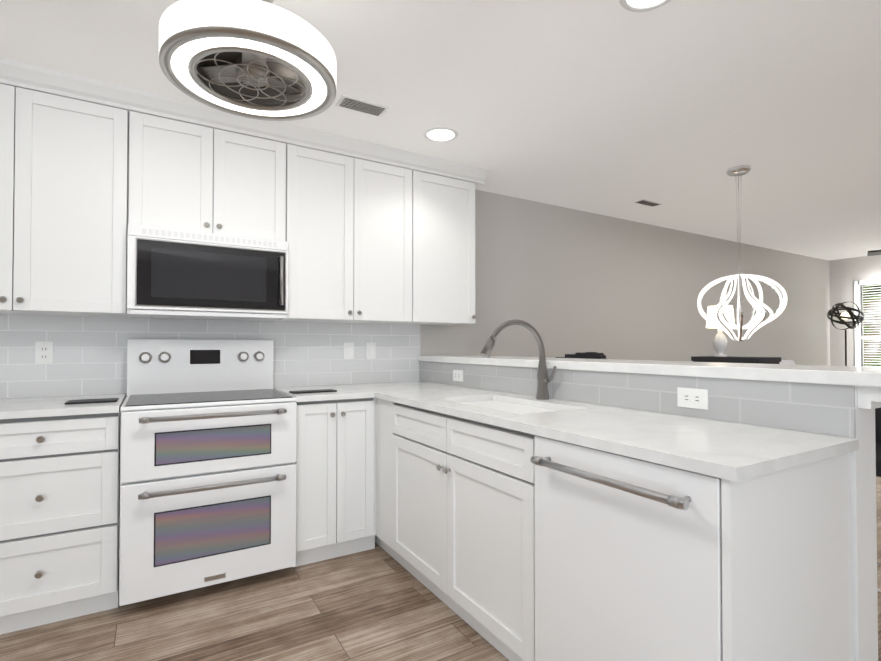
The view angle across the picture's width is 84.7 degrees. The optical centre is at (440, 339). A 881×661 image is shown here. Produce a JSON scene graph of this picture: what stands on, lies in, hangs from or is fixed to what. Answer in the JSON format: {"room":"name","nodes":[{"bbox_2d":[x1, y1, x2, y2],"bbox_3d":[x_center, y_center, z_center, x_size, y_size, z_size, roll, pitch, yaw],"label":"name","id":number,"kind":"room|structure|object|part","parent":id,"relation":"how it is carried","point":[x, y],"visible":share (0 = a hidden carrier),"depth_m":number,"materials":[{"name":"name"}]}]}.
{"room":"kitchen","nodes":[
{"label":"kitchen","id":0,"kind":"room"},
{"bbox_2d":[0,189,829,398],"bbox_3d":[1.034,0.017,4.379,11.100,2.440,0.108,0,-1,-31],"label":"wall","id":1,"kind":"structure","parent":0,"point":[562,281],"depth_m":4.25,"materials":[{"name":"grey paint"}]},
{"bbox_2d":[35,342,52,363],"bbox_3d":[-2.038,0.069,2.484,0.072,0.116,0.009,0,-1,-31],"label":"electrical outlet","id":2,"kind":"object","parent":1,"relation":"attached to","point":[43,352],"visible":1,"depth_m":2.48,"materials":[{"name":"white plastic"}]},
{"bbox_2d":[0,57,147,316],"bbox_3d":[-1.979,-0.679,2.335,0.922,1.104,0.340,0,-1,-31],"label":"upper cabinet","id":3,"kind":"object","parent":1,"relation":"attached to","point":[116,200],"depth_m":2.27,"materials":[{"name":"white wood"}]},
{"bbox_2d":[124,205,291,320],"bbox_3d":[-1.287,-0.368,2.699,0.762,0.498,0.414,0,-1,-31],"label":"microwave","id":4,"kind":"object","parent":1,"relation":"attached to","point":[177,265],"depth_m":2.52,"materials":[{"name":"white"}]},
{"bbox_2d":[144,93,287,224],"bbox_3d":[-1.306,-0.890,2.738,0.766,0.669,0.340,0,-1,-31],"label":"upper cabinet","id":5,"kind":"object","parent":1,"relation":"attached to","point":[205,161],"depth_m":2.59,"materials":[{"name":"white wood"}]},
{"bbox_2d":[344,343,353,359],"bbox_3d":[-0.629,0.079,3.320,0.072,0.116,0.010,0,-1,-31],"label":"light switch","id":6,"kind":"object","parent":1,"relation":"attached to","point":[348,350],"visible":1,"depth_m":3.32,"materials":[{"name":"white plastic"}]},
{"bbox_2d":[286,125,423,324],"bbox_3d":[-0.624,-0.667,3.140,0.943,1.104,0.340,0,-1,-31],"label":"upper cabinet","id":7,"kind":"object","parent":1,"relation":"attached to","point":[356,208],"depth_m":3.00,"materials":[{"name":"white wood"}]},
{"bbox_2d":[366,343,375,358],"bbox_3d":[-0.490,0.081,3.402,0.072,0.116,0.010,0,-1,-31],"label":"light switch","id":8,"kind":"object","parent":1,"relation":"attached to","point":[370,350],"visible":1,"depth_m":3.40,"materials":[{"name":"white plastic"}]},
{"bbox_2d":[424,157,479,325],"bbox_3d":[-0.079,-0.663,3.464,0.570,1.104,0.340,0,-1,-31],"label":"upper cabinet","id":9,"kind":"object","parent":1,"relation":"attached to","point":[449,187],"depth_m":3.36,"materials":[{"name":"white wood"}]},
{"bbox_3d":[-1.064,-1.180,2.854,3.040,0.088,0.394,0,-1,-31],"label":"crown","id":10,"kind":"part","parent":9,"relation":"part of","materials":[{"name":"white wood"}]},
{"bbox_2d":[0,476,880,660],"bbox_3d":[2.590,1.231,1.743,11.100,0.060,6.200,0,-1,-31],"label":"floor","id":11,"kind":"structure","parent":0,"point":[377,603],"depth_m":2.04,"materials":[{"name":"brown wood"}]},
{"bbox_2d":[0,399,124,634],"bbox_3d":[-2.059,0.764,2.110,1.116,0.884,0.610,0,-1,-31],"label":"base cabinet","id":12,"kind":"object","parent":11,"relation":"on","point":[60,476],"depth_m":2.03,"materials":[{"name":"white wood"}]},
{"bbox_2d":[0,394,125,418],"bbox_3d":[-2.054,0.305,2.108,1.117,0.030,0.630,0,-1,-31],"label":"countertop","id":13,"kind":"structure","parent":12,"relation":"on","point":[34,407],"depth_m":2.12,"materials":[{"name":"white stone"}]},
{"bbox_2d":[119,339,296,605],"bbox_3d":[-1.208,0.604,2.526,0.756,1.215,0.739,0,-1,-31],"label":"range","id":14,"kind":"object","parent":11,"relation":"on","point":[208,429],"visible":1,"depth_m":2.29,"materials":[{"name":"white metal"}]},
{"bbox_3d":[-1.209,0.178,2.535,0.720,0.242,0.552,0,-1,-31],"label":"glass","id":15,"kind":"part","parent":14,"relation":"part of","materials":[{"name":"black"}]},
{"bbox_2d":[279,391,363,566],"bbox_3d":[-0.713,0.775,2.910,0.472,0.884,0.610,0,-1,-31],"label":"base cabinet","id":16,"kind":"object","parent":11,"relation":"on","point":[329,462],"depth_m":2.62,"materials":[{"name":"white wood"}]},
{"bbox_2d":[364,431,395,559],"bbox_3d":[-0.069,0.773,2.793,0.670,0.884,0.290,0,-1,-31],"label":"base cabinet","id":17,"kind":"object","parent":11,"relation":"on","point":[379,454],"depth_m":2.73,"materials":[{"name":"white wood"}]},
{"bbox_2d":[396,443,534,660],"bbox_3d":[0.287,0.766,2.252,0.609,0.884,1.130,0,-1,-31],"label":"base cabinet","id":18,"kind":"object","parent":11,"relation":"on","point":[430,487],"depth_m":1.95,"materials":[{"name":"white wood"}]},
{"bbox_2d":[273,381,858,498],"bbox_3d":[0.052,0.307,2.208,1.066,0.030,2.610,0,-1,-31],"label":"countertop","id":19,"kind":"structure","parent":18,"relation":"on","point":[495,444],"depth_m":1.74,"materials":[{"name":"white stone"}]},
{"bbox_2d":[456,399,559,410],"bbox_3d":[0.295,0.415,2.229,0.384,0.209,0.684,0,-1,-31],"label":"sink","id":20,"kind":"object","parent":19,"relation":"in","point":[504,404],"depth_m":2.38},
{"bbox_2d":[480,319,555,398],"bbox_3d":[0.371,0.098,2.271,0.404,0.389,0.120,0,-1,-31],"label":"faucet","id":21,"kind":"object","parent":19,"relation":"on","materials":[{"name":"silver metal"}]},
{"bbox_2d":[555,352,606,358],"bbox_3d":[0.861,0.655,3.254,0.484,1.136,0.462,0,-1,-31],"label":"bar stool","id":22,"kind":"object","parent":11,"relation":"on","point":[591,355],"visible":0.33,"depth_m":3.40,"materials":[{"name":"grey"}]},
{"bbox_2d":[530,436,722,660],"bbox_3d":[0.704,0.754,1.479,0.670,0.877,0.616,0,-1,-31],"label":"dishwasher","id":23,"kind":"object","parent":11,"relation":"on","point":[628,558],"visible":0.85,"depth_m":1.30,"materials":[{"name":"white painted metal"},{"name":"brushed steel"}]},
{"bbox_3d":[0.441,0.380,1.328,0.060,0.027,0.516,0,-1,-31],"label":"handle","id":24,"kind":"part","parent":23,"relation":"part of","materials":[{"name":"silver metal"}]},
{"bbox_2d":[691,356,780,363],"bbox_3d":[2.640,0.696,4.329,0.380,1.080,0.580,0,-1,-31],"label":"console table","id":25,"kind":"object","parent":11,"relation":"on","point":[758,360],"visible":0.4,"depth_m":4.16,"materials":[{"name":"grey"}]},
{"bbox_2d":[706,305,734,356],"bbox_3d":[2.570,-0.075,4.437,0.236,0.464,0.236,0,-1,-31],"label":"table lamp","id":26,"kind":"object","parent":25,"relation":"on","point":[720,342],"visible":0.71,"depth_m":4.39,"materials":[{"name":"white ceramic"}]},
{"bbox_3d":[2.570,-0.207,4.439,0.236,0.200,0.236,0,-1,-31],"label":"lamp shade","id":27,"kind":"part","parent":26,"relation":"part of","materials":[{"name":"white fabric"}]},
{"bbox_2d":[779,360,794,364],"bbox_3d":[3.679,0.738,5.300,2.000,1.023,0.930,0,-1,-31],"label":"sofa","id":28,"kind":"object","parent":11,"relation":"on","point":[787,362],"visible":0.02,"depth_m":5.71,"materials":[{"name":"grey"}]},
{"bbox_2d":[827,302,864,365],"bbox_3d":[5.002,0.397,5.957,0.355,1.724,0.355,0,-1,-31],"label":"floor lamp","id":29,"kind":"object","parent":11,"relation":"on","point":[849,314],"visible":0.85,"depth_m":5.95,"materials":[{"name":"grey metal"}]},
{"bbox_3d":[5.002,-0.291,5.967,0.100,0.100,0.100,0,-1,-31],"label":"bulb","id":30,"kind":"part","parent":29,"relation":"part of","materials":[{"name":"white glass"}]},
{"bbox_2d":[875,408,880,593],"bbox_3d":[1.649,0.676,1.890,0.484,1.056,0.462,0,-1,-31],"label":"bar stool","id":31,"kind":"object","parent":11,"relation":"on","point":[878,437],"visible":0.02,"depth_m":2.01,"materials":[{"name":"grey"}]},
{"bbox_3d":[1.662,0.315,1.902,0.454,0.335,0.440,0,-1,-31],"label":"seat","id":32,"kind":"part","parent":31,"relation":"part of","materials":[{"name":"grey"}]},
{"bbox_2d":[0,0,880,260],"bbox_3d":[2.590,-1.269,1.778,11.100,0.060,6.200,0,-1,-31],"label":"ceiling","id":33,"kind":"structure","parent":0,"point":[677,109],"depth_m":2.40,"materials":[{"name":"white paint"}]},
{"bbox_2d":[159,0,336,120],"bbox_3d":[-0.594,-1.027,1.534,0.517,0.430,0.517,0,-1,-31],"label":"fan","id":34,"kind":"object","parent":33,"relation":"hanging from","point":[267,60],"visible":1,"depth_m":1.43,"materials":[{"name":"white plastic"}]},
{"bbox_2d":[335,95,388,116],"bbox_3d":[-0.411,-1.224,2.541,0.250,0.008,0.120,0,-1,-31],"label":"ceiling vent","id":35,"kind":"object","parent":33,"relation":"in","point":[360,105],"visible":1,"depth_m":2.53,"materials":[{"name":"white metal"}]},
{"bbox_2d":[424,127,457,141],"bbox_3d":[0.002,-1.220,2.883,0.206,0.008,0.206,0,-1,-31],"label":"recessed light","id":36,"kind":"object","parent":33,"relation":"in","point":[440,134],"visible":1,"depth_m":2.88,"materials":[{"name":"white plastic"}]},
{"bbox_2d":[619,0,670,11],"bbox_3d":[0.746,-1.236,1.718,0.206,0.008,0.206,0,-1,-31],"label":"recessed light","id":37,"kind":"object","parent":33,"relation":"in","point":[638,5],"visible":1,"depth_m":1.78,"materials":[{"name":"white plastic"}]},
{"bbox_2d":[633,199,661,206],"bbox_3d":[1.827,-1.201,4.255,0.270,0.008,0.100,0,-1,-31],"label":"ceiling vent","id":38,"kind":"object","parent":33,"relation":"in","point":[647,202],"visible":1,"depth_m":4.24,"materials":[{"name":"white metal"}]},
{"bbox_2d":[697,165,786,340],"bbox_3d":[2.126,-0.601,3.438,0.565,1.230,0.565,0,-1,-31],"label":"pendant chandelier","id":39,"kind":"object","parent":33,"relation":"hanging from","point":[729,325],"visible":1,"depth_m":3.40,"materials":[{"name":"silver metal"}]},
{"bbox_2d":[867,250,880,255],"bbox_3d":[5.677,-1.089,5.408,1.283,0.200,1.334,0,-1,-31],"label":"fan","id":40,"kind":"object","parent":33,"relation":"hanging from","point":[873,252],"visible":1,"depth_m":5.80,"materials":[{"name":"grey"}]},
{"bbox_2d":[418,355,880,660],"bbox_3d":[0.752,0.658,2.479,0.456,1.105,2.870,0,-1,-31],"label":"wall","id":41,"kind":"structure","parent":0,"point":[842,401],"depth_m":1.60,"materials":[{"name":"white"}]},
{"bbox_2d":[453,370,462,381],"bbox_3d":[0.113,0.235,3.141,0.009,0.072,0.116,0,-1,-31],"label":"outlet","id":42,"kind":"object","parent":41,"relation":"attached to","point":[457,375],"visible":1,"depth_m":3.13,"materials":[{"name":"white plastic"}]},
{"bbox_2d":[677,387,708,409],"bbox_3d":[0.925,0.216,1.774,0.009,0.072,0.116,0,-1,-31],"label":"outlet","id":43,"kind":"object","parent":41,"relation":"attached to","point":[693,398],"visible":1,"depth_m":1.77,"materials":[{"name":"white plastic"}]},
{"bbox_2d":[829,255,880,366],"bbox_3d":[7.318,0.020,4.571,0.100,2.440,6.000,0,-1,-31],"label":"wall","id":44,"kind":"structure","parent":0,"point":[845,274],"depth_m":6.97,"materials":[{"name":"grey paint"}]},
{"bbox_2d":[854,279,880,366],"bbox_3d":[6.320,-0.108,6.213,0.100,1.460,1.560,0,-1,-31],"label":"window unit","id":45,"kind":"structure","parent":44,"relation":"in","point":[859,337],"depth_m":6.81,"materials":[{"name":"white"}]},
{"label":"outside","id":46,"kind":"structure","parent":0,"visible":0},
{"bbox_2d":[863,284,880,366],"bbox_3d":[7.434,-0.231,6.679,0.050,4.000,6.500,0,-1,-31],"label":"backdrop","id":47,"kind":"structure","parent":46,"point":[874,357],"depth_m":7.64,"materials":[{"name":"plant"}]}
]}

